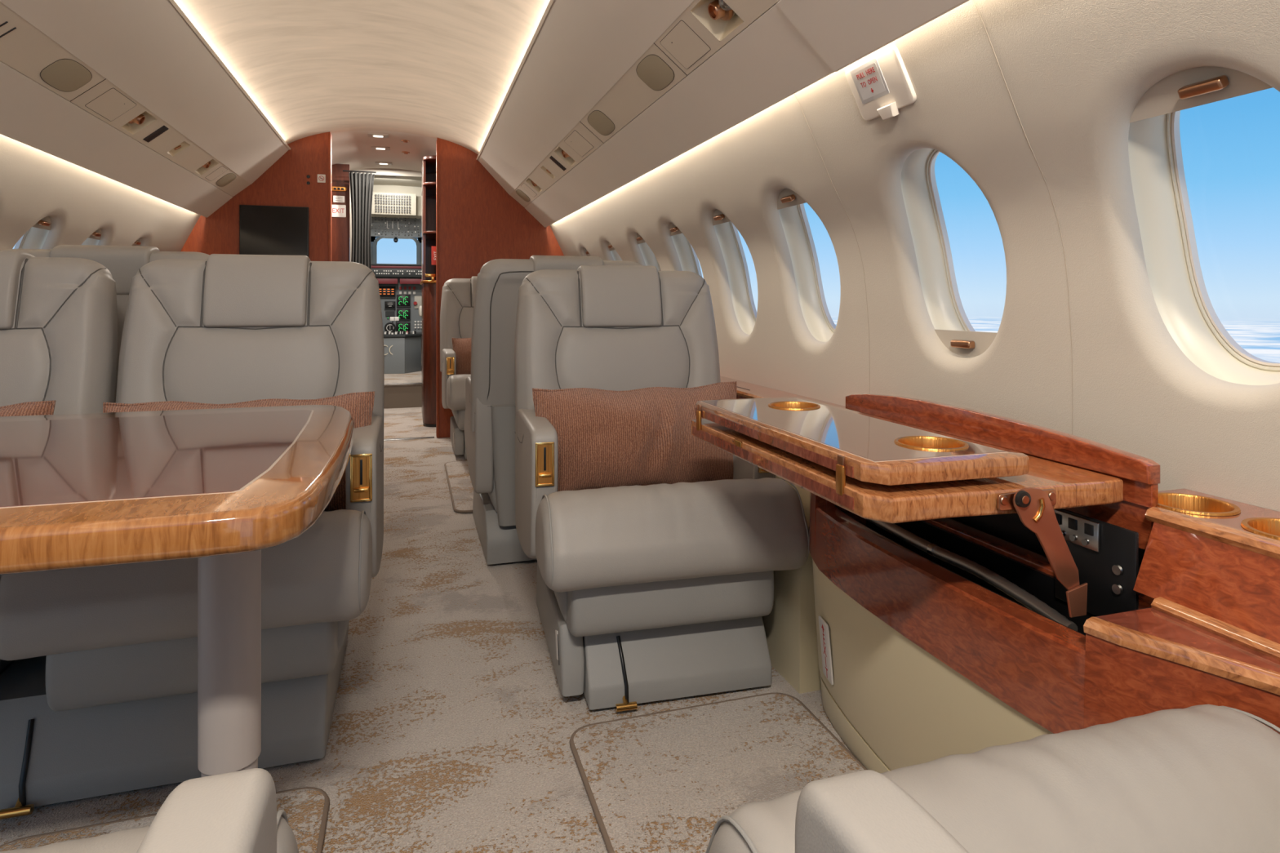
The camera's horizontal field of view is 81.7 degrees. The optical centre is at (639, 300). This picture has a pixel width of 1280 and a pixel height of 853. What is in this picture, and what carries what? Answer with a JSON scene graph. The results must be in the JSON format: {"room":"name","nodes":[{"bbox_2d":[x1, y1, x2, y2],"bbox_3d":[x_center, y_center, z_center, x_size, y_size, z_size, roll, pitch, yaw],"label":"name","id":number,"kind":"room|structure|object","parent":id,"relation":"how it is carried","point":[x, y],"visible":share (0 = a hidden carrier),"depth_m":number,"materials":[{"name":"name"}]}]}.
{"room":"aircraft cabin","nodes":[
{"label":"aircraft cabin","id":0,"kind":"room"},
{"bbox_2d":[0,133,200,251],"bbox_3d":[-1.783,-0.040,1.551,0.345,1.240,5.820,0,0,-17],"label":"wall","id":1,"kind":"structure","parent":0,"point":[36,184],"depth_m":2.87,"materials":[{"name":"beige plastic"}]},
{"bbox_2d":[13,216,51,248],"bbox_3d":[-2.299,-0.100,2.731,0.199,0.476,0.304,0,0,-17],"label":"window","id":2,"kind":"structure","parent":1,"relation":"in","point":[35,237],"depth_m":2.83,"materials":[{"name":"beige plastic"}]},
{"bbox_2d":[32,216,51,230],"bbox_3d":[-2.225,-0.300,2.754,0.034,0.063,0.231,0,0,-17],"label":"shade","id":3,"kind":"object","parent":2,"relation":"attached to","point":[45,224],"depth_m":2.77,"materials":[{"name":"beige plastic"}]},
{"bbox_2d":[80,228,101,244],"bbox_3d":[-2.441,-0.100,3.190,0.199,0.476,0.304,0,0,-17],"label":"window","id":4,"kind":"structure","parent":1,"relation":"in","point":[93,239],"depth_m":3.29,"materials":[{"name":"beige plastic"}]},
{"bbox_2d":[88,228,101,239],"bbox_3d":[-2.367,-0.300,3.213,0.034,0.063,0.231,0,0,-17],"label":"shade","id":5,"kind":"object","parent":4,"relation":"attached to","point":[96,235],"depth_m":3.23,"materials":[{"name":"beige plastic"}]},
{"bbox_2d":[0,60,232,217],"bbox_3d":[-1.621,-0.558,1.596,0.144,0.144,5.810,0,0,-17],"label":"trim","id":6,"kind":"structure","parent":1,"relation":"attached to","point":[32,114],"depth_m":2.59,"materials":[{"name":"plastic"}]},
{"bbox_2d":[131,238,141,245],"bbox_3d":[-2.589,-0.100,3.667,0.199,0.476,0.304,0,0,-17],"label":"window","id":7,"kind":"structure","parent":1,"relation":"in","point":[137,242],"depth_m":3.70,"materials":[{"name":"beige plastic"}]},
{"bbox_2d":[331,164,350,262],"bbox_3d":[-2.615,-0.070,5.439,0.900,1.900,0.040,0,0,-17],"label":"wall","id":8,"kind":"structure","parent":0,"point":[340,226],"depth_m":5.54,"materials":[{"name":"brown wood"}]},
{"bbox_2d":[331,204,346,217],"bbox_3d":[-2.252,-0.667,5.527,0.105,0.092,0.007,0,0,-17],"label":"exit sign","id":9,"kind":"object","parent":8,"relation":"attached to","point":[337,211],"visible":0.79,"depth_m":5.52,"materials":[{"name":"white plastic"}]},
{"bbox_2d":[333,195,344,202],"bbox_3d":[-2.248,-0.756,5.529,0.080,0.050,0.005,0,0,-17],"label":"placard","id":10,"kind":"object","parent":8,"relation":"attached to","point":[335,198],"visible":1,"depth_m":5.53,"materials":[{"name":"white plastic"}]},
{"bbox_2d":[331,186,346,191],"bbox_3d":[-2.249,-0.832,5.525,0.115,0.034,0.011,0,0,-17],"label":"strip","id":11,"kind":"object","parent":8,"relation":"attached to","point":[333,188],"visible":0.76,"depth_m":5.52,"materials":[{"name":"gold metal"}]},
{"bbox_2d":[180,131,564,438],"bbox_3d":[-1.593,-0.081,4.660,2.480,1.922,0.045,0,0,-17],"label":"wall","id":12,"kind":"structure","parent":0,"point":[480,223],"depth_m":4.74,"materials":[{"name":"brown wood"}]},
{"bbox_2d":[0,0,288,184],"bbox_3d":[-1.378,-0.805,1.672,0.260,0.228,5.810,0,0,-17],"label":"ceiling panel","id":13,"kind":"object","parent":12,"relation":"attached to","point":[147,49],"depth_m":2.52,"materials":[{"name":"plastic"}]},
{"bbox_2d":[169,0,291,149],"bbox_3d":[-1.256,-0.912,1.709,0.009,0.008,5.810,0,0,-17],"label":"trim","id":14,"kind":"structure","parent":12,"relation":"attached to","point":[172,2],"depth_m":2.84,"materials":[{"name":"plastic"}]},
{"bbox_2d":[239,204,308,257],"bbox_3d":[-2.191,-0.365,4.438,0.376,0.400,0.023,0,0,-17],"label":"wall monitor","id":15,"kind":"object","parent":12,"relation":"attached to","point":[263,229],"visible":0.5,"depth_m":4.43,"materials":[{"name":"black plastic"}]},
{"bbox_2d":[317,173,325,182],"bbox_3d":[-1.947,-0.745,4.524,0.046,0.050,0.003,0,0,-17],"label":"no smoking sign","id":16,"kind":"object","parent":12,"relation":"attached to","point":[321,178],"visible":1,"depth_m":4.52,"materials":[{"name":"white plastic"}]},
{"bbox_2d":[328,133,331,261],"bbox_3d":[-1.910,-0.075,4.559,0.016,1.900,0.060,0,0,-17],"label":"trim","id":17,"kind":"structure","parent":12,"relation":"attached to","point":[329,134],"depth_m":4.53,"materials":[{"name":"brown wood"}]},
{"bbox_2d":[435,139,439,437],"bbox_3d":[-1.299,-0.075,4.748,0.016,1.900,0.060,0,0,-17],"label":"trim","id":18,"kind":"structure","parent":12,"relation":"attached to","point":[437,140],"depth_m":4.72,"materials":[{"name":"brown wood"}]},
{"bbox_2d":[475,0,553,159],"bbox_3d":[-0.201,-0.912,2.037,0.009,0.008,5.810,0,0,-17],"label":"trim","id":19,"kind":"structure","parent":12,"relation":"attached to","point":[551,2],"depth_m":2.87,"materials":[{"name":"plastic"}]},
{"bbox_2d":[477,0,693,195],"bbox_3d":[-0.079,-0.805,2.075,0.260,0.228,5.810,0,0,-17],"label":"ceiling panel","id":20,"kind":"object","parent":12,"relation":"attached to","point":[581,49],"depth_m":2.56,"materials":[{"name":"plastic"}]},
{"bbox_2d":[331,130,436,172],"bbox_3d":[-1.806,-0.695,5.345,2.200,0.750,1.400,0,0,-17],"label":"ceiling","id":21,"kind":"structure","parent":0,"point":[353,148],"depth_m":5.19,"materials":[{"name":"beige plastic"}]},
{"bbox_2d":[367,133,388,137],"bbox_3d":[-1.696,-1.065,4.796,0.125,0.009,0.100,0,0,-17],"label":"recessed light","id":22,"kind":"object","parent":21,"relation":"in","point":[378,135],"visible":1,"depth_m":4.78,"materials":[{"name":"grey"}]},
{"bbox_2d":[370,146,390,150],"bbox_3d":[-1.819,-1.065,5.191,0.125,0.009,0.100,0,0,-17],"label":"recessed light","id":23,"kind":"object","parent":21,"relation":"in","point":[380,148],"visible":1,"depth_m":5.18,"materials":[{"name":"grey"}]},
{"bbox_2d":[374,161,391,164],"bbox_3d":[-1.998,-1.065,5.767,0.125,0.009,0.100,0,0,-17],"label":"recessed light","id":24,"kind":"object","parent":21,"relation":"in","point":[375,162],"visible":1,"depth_m":5.75,"materials":[{"name":"grey"}]},
{"bbox_2d":[400,139,409,142],"bbox_3d":[-1.567,-1.059,4.944,0.060,0.014,0.060,0,0,-17],"label":"air gasper","id":25,"kind":"object","parent":21,"relation":"attached to","point":[402,140],"visible":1,"depth_m":4.93,"materials":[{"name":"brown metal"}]},
{"bbox_2d":[350,168,422,262],"bbox_3d":[-2.328,-0.138,5.931,1.350,2.035,0.030,0,0,-17],"label":"wall","id":26,"kind":"structure","parent":0,"point":[380,171],"depth_m":6.00,"materials":[{"name":"grey"}]},
{"bbox_2d":[370,235,422,363],"bbox_3d":[-2.605,-0.220,7.919,2.000,1.800,0.030,0,0,-17],"label":"wall","id":27,"kind":"structure","parent":0,"point":[371,242],"depth_m":7.94,"materials":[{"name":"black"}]},
{"bbox_2d":[373,236,420,264],"bbox_3d":[-2.579,-0.493,7.849,0.476,0.373,0.137,0,0,-17],"label":"window","id":28,"kind":"structure","parent":27,"relation":"in","point":[375,243],"depth_m":7.88,"materials":[{"name":"beige"}]},
{"bbox_2d":[371,185,422,232],"bbox_3d":[-2.420,-0.892,7.322,2.000,0.345,0.980,0,0,-17],"label":"ceiling","id":29,"kind":"structure","parent":0,"point":[384,188],"depth_m":6.92,"materials":[{"name":"beige plastic"}]},
{"bbox_2d":[371,191,416,215],"bbox_3d":[-2.279,-0.891,6.842,0.400,0.198,0.130,0,0,-17],"label":"breaker panel","id":30,"kind":"object","parent":29,"relation":"attached to","point":[388,203],"visible":0.97,"depth_m":6.81,"materials":[{"name":"beige"}]},
{"bbox_2d":[370,217,421,237],"bbox_3d":[-2.341,-0.720,7.080,0.470,0.222,0.066,0,0,-17],"label":"switch panel","id":31,"kind":"object","parent":29,"relation":"attached to","point":[380,226],"visible":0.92,"depth_m":7.08,"materials":[{"name":"grey metal"}]},
{"bbox_2d":[393,236,398,242],"bbox_3d":[-2.569,-0.648,7.787,0.044,0.083,0.047,0,0,-17],"label":"standby compass","id":32,"kind":"object","parent":29,"relation":"hanging from","point":[395,239],"visible":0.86,"depth_m":7.77,"materials":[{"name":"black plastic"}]},
{"bbox_2d":[373,175,422,186],"bbox_3d":[-2.147,-1.022,6.443,2.000,0.085,0.860,0,0,-17],"label":"ceiling","id":33,"kind":"structure","parent":0,"point":[399,180],"depth_m":6.61,"materials":[{"name":"beige plastic"}]},
{"bbox_2d":[379,176,395,178],"bbox_3d":[-2.178,-1.062,6.392,0.130,0.004,0.100,0,0,-17],"label":"ceiling hatch","id":34,"kind":"object","parent":33,"relation":"attached to","point":[387,177],"visible":1,"depth_m":6.39,"materials":[{"name":"grey"}]},
{"bbox_2d":[383,385,422,408],"bbox_3d":[-2.020,0.780,6.034,1.900,0.200,0.020,0,0,-17],"label":"step","id":35,"kind":"structure","parent":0,"point":[394,397],"depth_m":6.05,"materials":[{"name":"brown carpet"}]},
{"bbox_2d":[384,363,422,386],"bbox_3d":[-2.328,0.690,7.026,1.900,0.020,2.100,0,0,-17],"label":"floor","id":36,"kind":"structure","parent":0,"point":[411,377],"depth_m":6.45,"materials":[{"name":"carpet"}]},
{"bbox_2d":[371,263,422,332],"bbox_3d":[-2.476,-0.002,7.503,1.800,0.724,0.260,0,0,-17],"label":"panel","id":37,"kind":"object","parent":36,"relation":"on","point":[400,287],"visible":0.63,"depth_m":7.52,"materials":[{"name":"grey"}]},
{"bbox_2d":[382,316,422,373],"bbox_3d":[-2.355,0.420,7.096,0.519,0.520,0.570,0,0,-17],"label":"pedestal","id":38,"kind":"object","parent":36,"relation":"on","point":[402,350],"visible":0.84,"depth_m":6.86,"materials":[{"name":"grey"}]},
{"bbox_2d":[384,382,422,385],"bbox_3d":[-2.017,0.684,6.025,1.000,0.012,0.020,0,0,-17],"label":"trim","id":39,"kind":"structure","parent":36,"relation":"on","point":[398,384],"depth_m":6.05,"materials":[{"name":"silver metal"}]},
{"bbox_2d":[418,305,422,316],"bbox_3d":[-1.855,0.280,6.995,0.455,0.800,0.500,0,0,-17],"label":"seat","id":40,"kind":"object","parent":36,"relation":"on","point":[420,306],"visible":0.09,"depth_m":6.76,"materials":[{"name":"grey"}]},
{"bbox_2d":[0,407,850,852],"bbox_3d":[-0.944,0.880,2.566,2.500,0.001,7.260,0,0,-17],"label":"floor","id":41,"kind":"structure","parent":0,"point":[452,726],"depth_m":1.58,"materials":[{"name":"carpet"}]},
{"bbox_2d":[0,250,117,675],"bbox_3d":[-1.461,0.382,1.423,0.596,0.996,0.743,0,0,-17],"label":"seat","id":42,"kind":"object","parent":41,"relation":"on","point":[59,315],"visible":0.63,"depth_m":1.69,"materials":[{"name":"grey leather"}]},
{"bbox_2d":[0,400,55,416],"bbox_3d":[-1.477,0.344,1.438,0.550,0.267,0.213,0,0,-27],"label":"lumbar pillow","id":43,"kind":"object","parent":42,"relation":"on","point":[43,407],"visible":0.22,"depth_m":1.53,"materials":[{"name":"brown fabric"}]},
{"bbox_2d":[1,244,209,403],"bbox_3d":[-1.595,0.362,2.389,0.614,1.036,0.750,0,0,-17],"label":"seat","id":44,"kind":"object","parent":41,"relation":"on","point":[123,263],"visible":0.13,"depth_m":2.06,"materials":[{"name":"grey leather"}]},
{"bbox_2d":[0,768,298,852],"bbox_3d":[-0.469,0.379,0.237,0.596,1.001,0.744,0,0,-17],"label":"seat","id":45,"kind":"object","parent":41,"relation":"on","point":[232,812],"visible":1,"depth_m":0.43,"materials":[{"name":"grey leather"}]},
{"bbox_2d":[0,786,329,852],"bbox_3d":[-0.677,0.873,0.866,0.513,0.012,0.826,0,0,-17],"label":"floor mat","id":46,"kind":"object","parent":41,"relation":"on","point":[306,809],"visible":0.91,"depth_m":1.22,"materials":[{"name":"brown carpet"}]},
{"bbox_2d":[0,404,354,777],"bbox_3d":[-0.995,0.546,0.984,1.136,0.669,0.826,0,0,-17],"label":"dining table","id":47,"kind":"object","parent":46,"relation":"on","point":[218,487],"visible":0.94,"depth_m":0.96,"materials":[{"name":"orange wood"}]},
{"bbox_2d":[0,253,384,819],"bbox_3d":[-0.918,0.382,1.592,0.678,0.996,0.743,0,0,-17],"label":"seat","id":48,"kind":"object","parent":41,"relation":"on","point":[99,695],"visible":0.67,"depth_m":1.36,"materials":[{"name":"grey leather"}]},
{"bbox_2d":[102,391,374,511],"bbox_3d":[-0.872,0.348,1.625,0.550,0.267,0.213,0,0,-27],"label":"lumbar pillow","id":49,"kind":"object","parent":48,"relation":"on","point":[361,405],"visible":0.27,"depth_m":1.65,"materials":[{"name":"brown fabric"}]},
{"bbox_2d":[342,169,376,269],"bbox_3d":[-2.058,-0.037,5.432,0.231,1.828,0.081,0,0,-17],"label":"curtain","id":50,"kind":"object","parent":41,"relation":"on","point":[361,184],"visible":0.39,"depth_m":5.43,"materials":[{"name":"grey fabric"}]},
{"bbox_2d":[383,436,434,440],"bbox_3d":[-1.601,0.877,4.644,0.600,0.006,0.030,0,0,-17],"label":"trim","id":51,"kind":"structure","parent":41,"relation":"on","point":[424,437],"depth_m":4.67,"materials":[{"name":"silver metal"}]},
{"bbox_2d":[420,155,435,426],"bbox_3d":[-1.264,-0.062,5.492,0.697,1.885,0.661,0,0,-17],"label":"tall cabinet","id":52,"kind":"object","parent":41,"relation":"on","point":[428,282],"visible":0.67,"depth_m":5.16,"materials":[{"name":"brown wood"}]},
{"bbox_2d":[422,160,425,280],"bbox_3d":[-1.593,-0.560,5.453,0.016,0.860,0.520,0,0,-17],"label":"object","id":53,"kind":"object","parent":52,"relation":"attached to","point":[424,162],"depth_m":5.22,"materials":[{"name":"brown wood"}]},
{"bbox_2d":[422,182,435,195],"bbox_3d":[-1.267,-0.813,5.507,0.675,0.016,0.630,0,0,-17],"label":"shelf","id":54,"kind":"object","parent":52,"relation":"attached to","point":[429,187],"depth_m":5.31,"materials":[{"name":"brown wood"}]},
{"bbox_2d":[422,231,435,239],"bbox_3d":[-1.267,-0.473,5.507,0.675,0.016,0.630,0,0,-17],"label":"shelf","id":55,"kind":"object","parent":52,"relation":"attached to","point":[428,235],"depth_m":5.25,"materials":[{"name":"brown wood"}]},
{"bbox_2d":[425,173,435,279],"bbox_3d":[-1.348,-0.560,5.791,0.680,0.860,0.020,0,0,-17],"label":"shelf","id":56,"kind":"object","parent":52,"relation":"attached to","point":[430,200],"depth_m":5.70,"materials":[{"name":"brown wood"}]},
{"bbox_2d":[440,275,477,458],"bbox_3d":[-0.852,0.365,4.369,0.614,1.030,0.749,0,0,-17],"label":"seat","id":57,"kind":"object","parent":41,"relation":"on","point":[458,295],"visible":0.31,"depth_m":4.48,"materials":[{"name":"grey leather"}]},
{"bbox_2d":[451,337,471,374],"bbox_3d":[-0.859,0.335,4.393,0.494,0.235,0.211,0,0,-30],"label":"lumbar pillow","id":58,"kind":"object","parent":57,"relation":"on","point":[461,347],"visible":0.18,"depth_m":4.30,"materials":[{"name":"brown fabric"}]},
{"bbox_2d":[444,460,473,512],"bbox_3d":[-0.624,0.873,3.591,0.593,0.012,0.981,0,0,-17],"label":"floor mat","id":59,"kind":"object","parent":41,"relation":"on","point":[460,487],"visible":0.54,"depth_m":3.46,"materials":[{"name":"brown carpet"}]},
{"bbox_2d":[464,255,642,564],"bbox_3d":[-0.340,0.365,2.779,0.614,1.030,0.749,0,0,-17],"label":"seat","id":60,"kind":"object","parent":41,"relation":"on","point":[490,389],"visible":0.34,"depth_m":2.42,"materials":[{"name":"grey leather"}]},
{"bbox_2d":[514,265,809,711],"bbox_3d":[0.007,0.389,1.877,0.596,0.981,0.740,0,0,-14],"label":"seat","id":61,"kind":"object","parent":41,"relation":"on","point":[663,591],"visible":0.73,"depth_m":1.62,"materials":[{"name":"grey leather"}]},
{"bbox_2d":[532,381,737,491],"bbox_3d":[0.004,0.352,1.892,0.550,0.267,0.214,0,0,-24],"label":"lumbar pillow","id":62,"kind":"object","parent":61,"relation":"on","point":[641,437],"visible":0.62,"depth_m":1.83,"materials":[{"name":"brown fabric"}]},
{"bbox_2d":[569,693,866,852],"bbox_3d":[0.219,0.873,1.165,0.511,0.012,0.866,0,0,-17],"label":"floor mat","id":63,"kind":"object","parent":41,"relation":"on","point":[660,782],"visible":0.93,"depth_m":1.38,"materials":[{"name":"brown carpet"}]},
{"bbox_2d":[705,704,1279,852],"bbox_3d":[0.426,0.379,0.393,0.596,1.001,0.744,0,0,-17],"label":"seat","id":64,"kind":"object","parent":41,"relation":"on","point":[1204,778],"visible":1,"depth_m":0.61,"materials":[{"name":"grey leather"}]},
{"bbox_2d":[808,488,1279,773],"bbox_3d":[0.766,0.578,0.687,0.336,0.603,2.062,0,0,-17],"label":"console","id":65,"kind":"object","parent":41,"relation":"on","point":[940,637],"visible":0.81,"depth_m":1.04,"materials":[{"name":"brown wood"}]},
{"bbox_2d":[691,396,1123,617],"bbox_3d":[0.388,0.312,1.278,0.396,0.212,0.694,0,0,-17],"label":"table","id":66,"kind":"object","parent":65,"relation":"on","point":[870,467],"visible":1,"depth_m":1.01,"materials":[{"name":"brown wood"}]},
{"bbox_2d":[845,393,1159,550],"bbox_3d":[0.587,0.287,1.345,0.024,0.185,0.726,0,0,-17],"label":"lid","id":67,"kind":"object","parent":65,"relation":"on","point":[1140,475],"visible":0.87,"depth_m":1.15,"materials":[{"name":"brown wood"}]},
{"bbox_2d":[1096,607,1279,672],"bbox_3d":[0.810,0.395,0.304,0.134,0.014,1.300,0,0,-17],"label":"shelf","id":68,"kind":"object","parent":65,"relation":"attached to","point":[1178,639],"depth_m":0.85,"materials":[{"name":"brown wood"}]},
{"bbox_2d":[133,0,725,191],"bbox_3d":[-0.733,-0.815,1.887,2.000,0.510,5.840,0,0,-17],"label":"ceiling","id":69,"kind":"structure","parent":0,"point":[445,69],"depth_m":3.14,"materials":[{"name":"plastic"}]},
{"bbox_2d":[0,1,250,196],"bbox_3d":[-1.507,-0.662,1.627,0.105,0.100,5.800,0,0,-17],"label":"panel","id":70,"kind":"object","parent":69,"relation":"attached to","point":[24,47],"visible":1,"depth_m":2.35,"materials":[{"name":"plastic"}]},
{"bbox_2d":[40,58,91,91],"bbox_3d":[-1.667,-0.653,2.153,0.078,0.065,0.210,0,0,-17],"label":"speaker grille","id":71,"kind":"object","parent":70,"relation":"attached to","point":[57,74],"depth_m":2.14,"materials":[{"name":"plastic"}]},
{"bbox_2d":[128,113,145,124],"bbox_3d":[-1.860,-0.680,2.731,0.056,0.061,0.065,0,0,-17],"label":"reading lamp","id":72,"kind":"object","parent":70,"relation":"attached to","point":[140,119],"depth_m":2.73,"materials":[{"name":"brown metal"}]},
{"bbox_2d":[200,160,210,168],"bbox_3d":[-2.140,-0.680,3.635,0.056,0.061,0.065,0,0,-17],"label":"reading lamp","id":73,"kind":"object","parent":70,"relation":"attached to","point":[207,165],"depth_m":3.64,"materials":[{"name":"brown metal"}]},
{"bbox_2d":[216,173,235,186],"bbox_3d":[-2.244,-0.653,4.015,0.078,0.065,0.180,0,0,-17],"label":"speaker grille","id":74,"kind":"object","parent":70,"relation":"attached to","point":[225,180],"depth_m":4.01,"materials":[{"name":"plastic"}]},
{"bbox_2d":[510,0,778,207],"bbox_3d":[0.052,-0.662,2.110,0.105,0.100,5.800,0,0,-17],"label":"panel","id":75,"kind":"object","parent":69,"relation":"attached to","point":[686,43],"visible":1,"depth_m":2.15,"materials":[{"name":"plastic"}]},
{"bbox_2d":[515,189,529,201],"bbox_3d":[-0.731,-0.653,4.621,0.078,0.065,0.170,0,0,-17],"label":"speaker grille","id":76,"kind":"object","parent":75,"relation":"attached to","point":[519,193],"depth_m":4.61,"materials":[{"name":"plastic"}]},
{"bbox_2d":[561,149,570,157],"bbox_3d":[-0.330,-0.680,3.377,0.056,0.061,0.065,0,0,-17],"label":"reading lamp","id":77,"kind":"object","parent":75,"relation":"attached to","point":[564,154],"depth_m":3.37,"materials":[{"name":"brown metal"}]},
{"bbox_2d":[587,110,614,135],"bbox_3d":[-0.144,-0.653,2.730,0.078,0.065,0.190,0,0,-17],"label":"speaker grille","id":78,"kind":"object","parent":75,"relation":"attached to","point":[598,120],"depth_m":2.72,"materials":[{"name":"plastic"}]},
{"bbox_2d":[636,54,674,90],"bbox_3d":[0.043,-0.653,2.128,0.078,0.065,0.190,0,0,-17],"label":"speaker grille","id":79,"kind":"object","parent":75,"relation":"attached to","point":[655,72],"depth_m":2.12,"materials":[{"name":"plastic"}]},
{"bbox_2d":[707,0,733,20],"bbox_3d":[0.186,-0.680,1.713,0.056,0.061,0.065,0,0,-17],"label":"reading lamp","id":80,"kind":"object","parent":75,"relation":"attached to","point":[718,10],"depth_m":1.70,"materials":[{"name":"brown metal"}]},
{"bbox_2d":[549,0,1279,511],"bbox_3d":[0.323,-0.040,2.205,0.345,1.240,5.820,0,0,-17],"label":"wall","id":81,"kind":"structure","parent":0,"point":[1076,73],"depth_m":1.33,"materials":[{"name":"beige plastic"}]},
{"bbox_2d":[608,242,622,260],"bbox_3d":[-0.075,-0.100,3.966,0.199,0.476,0.304,0,0,-17],"label":"window","id":82,"kind":"structure","parent":81,"relation":"in","point":[615,255],"depth_m":4.07,"materials":[{"name":"beige plastic"}]},
{"bbox_2d":[635,233,661,271],"bbox_3d":[0.080,-0.100,3.469,0.199,0.476,0.304,0,0,-17],"label":"window","id":83,"kind":"structure","parent":81,"relation":"in","point":[650,260],"depth_m":3.59,"materials":[{"name":"beige plastic"}]},
{"bbox_2d":[636,233,645,244],"bbox_3d":[0.005,-0.300,3.446,0.034,0.063,0.231,0,0,-17],"label":"shade","id":84,"kind":"object","parent":83,"relation":"attached to","point":[640,240],"depth_m":3.46,"materials":[{"name":"beige plastic"}]},
{"bbox_2d":[524,1,833,227],"bbox_3d":[-0.173,-0.558,3.235,0.144,0.144,3.538,0,0,-17],"label":"ceiling panel","id":85,"kind":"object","parent":81,"relation":"attached to","point":[770,60],"depth_m":2.09,"materials":[{"name":"plastic"}]},
{"bbox_2d":[669,222,702,276],"bbox_3d":[0.219,-0.100,3.021,0.199,0.476,0.304,0,0,-17],"label":"window","id":86,"kind":"structure","parent":81,"relation":"in","point":[687,257],"depth_m":3.14,"materials":[{"name":"beige plastic"}]},
{"bbox_2d":[669,222,682,235],"bbox_3d":[0.145,-0.300,2.998,0.034,0.063,0.231,0,0,-17],"label":"shade","id":87,"kind":"object","parent":86,"relation":"attached to","point":[673,229],"depth_m":3.01,"materials":[{"name":"plastic"}]},
{"bbox_2d":[712,208,756,334],"bbox_3d":[0.354,-0.100,2.586,0.199,0.476,0.304,0,0,-17],"label":"window","id":88,"kind":"structure","parent":81,"relation":"in","point":[727,235],"depth_m":2.71,"materials":[{"name":"beige plastic"}]},
{"bbox_2d":[712,208,730,225],"bbox_3d":[0.280,-0.300,2.563,0.034,0.063,0.231,0,0,-17],"label":"shade","id":89,"kind":"object","parent":88,"relation":"attached to","point":[718,217],"depth_m":2.57,"materials":[{"name":"plastic"}]},
{"bbox_2d":[720,375,845,408],"bbox_3d":[0.038,0.304,3.348,0.138,0.060,3.423,0,0,-17],"label":"ledge","id":90,"kind":"object","parent":81,"relation":"attached to","point":[744,389],"visible":0.07,"depth_m":2.25,"materials":[{"name":"brown wood"}]},
{"bbox_2d":[762,475,821,693],"bbox_3d":[-0.023,0.608,3.329,0.268,0.545,3.423,0,0,-17],"label":"wall panel","id":91,"kind":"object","parent":81,"relation":"attached to","point":[790,627],"depth_m":1.68,"materials":[{"name":"beige plastic"}]},
{"bbox_2d":[777,188,835,342],"bbox_3d":[0.499,-0.100,2.118,0.199,0.476,0.304,0,0,-17],"label":"window","id":92,"kind":"structure","parent":81,"relation":"in","point":[818,319],"depth_m":2.24,"materials":[{"name":"beige plastic"}]},
{"bbox_2d":[777,188,806,209],"bbox_3d":[0.425,-0.300,2.095,0.034,0.063,0.231,0,0,-17],"label":"shade","id":93,"kind":"object","parent":92,"relation":"attached to","point":[787,197],"depth_m":2.10,"materials":[{"name":"plastic"}]},
{"bbox_2d":[794,93,870,393],"bbox_3d":[0.469,-0.120,1.821,0.224,0.800,0.002,0,0,-17],"label":"trim","id":94,"kind":"structure","parent":81,"relation":"attached to","point":[794,94],"depth_m":1.84,"materials":[{"name":"beige plastic"}]},
{"bbox_2d":[776,0,968,71],"bbox_3d":[0.462,-0.554,1.174,0.144,0.144,0.768,0,0,-17],"label":"trim","id":95,"kind":"structure","parent":81,"relation":"attached to","point":[842,33],"depth_m":1.41,"materials":[{"name":"plastic"}]},
{"bbox_2d":[844,44,916,120],"bbox_3d":[0.490,-0.434,1.513,0.060,0.126,0.172,0,0,-17],"label":"cover","id":96,"kind":"object","parent":81,"relation":"attached to","point":[880,84],"visible":1,"depth_m":1.50,"materials":[{"name":"plastic"}]},
{"bbox_2d":[901,147,996,356],"bbox_3d":[0.669,-0.100,1.569,0.199,0.476,0.304,0,0,-17],"label":"window frame","id":97,"kind":"structure","parent":81,"relation":"in","point":[949,320],"depth_m":1.69,"materials":[{"name":"beige plastic"}]},
{"bbox_2d":[933,328,996,356],"bbox_3d":[0.697,0.101,1.577,0.005,0.070,0.227,0,0,-17],"label":"shade","id":98,"kind":"object","parent":97,"relation":"attached to","point":[980,342],"depth_m":1.57,"materials":[{"name":"plastic"}]},
{"bbox_2d":[973,0,1073,435],"bbox_3d":[0.646,-0.120,1.253,0.224,0.800,0.002,0,0,-17],"label":"trim","id":99,"kind":"structure","parent":81,"relation":"attached to","point":[974,0],"depth_m":1.28,"materials":[{"name":"beige"}]},
{"bbox_2d":[1128,66,1279,385],"bbox_3d":[0.832,-0.100,1.044,0.199,0.476,0.304,0,0,-17],"label":"window","id":100,"kind":"structure","parent":81,"relation":"in","point":[1184,304],"depth_m":1.15,"materials":[{"name":"beige plastic"}]},
{"bbox_2d":[1129,66,1272,122],"bbox_3d":[0.758,-0.300,1.021,0.034,0.063,0.231,0,0,-17],"label":"shade","id":101,"kind":"object","parent":100,"relation":"attached to","point":[1188,88],"depth_m":1.01,"materials":[{"name":"plastic"}]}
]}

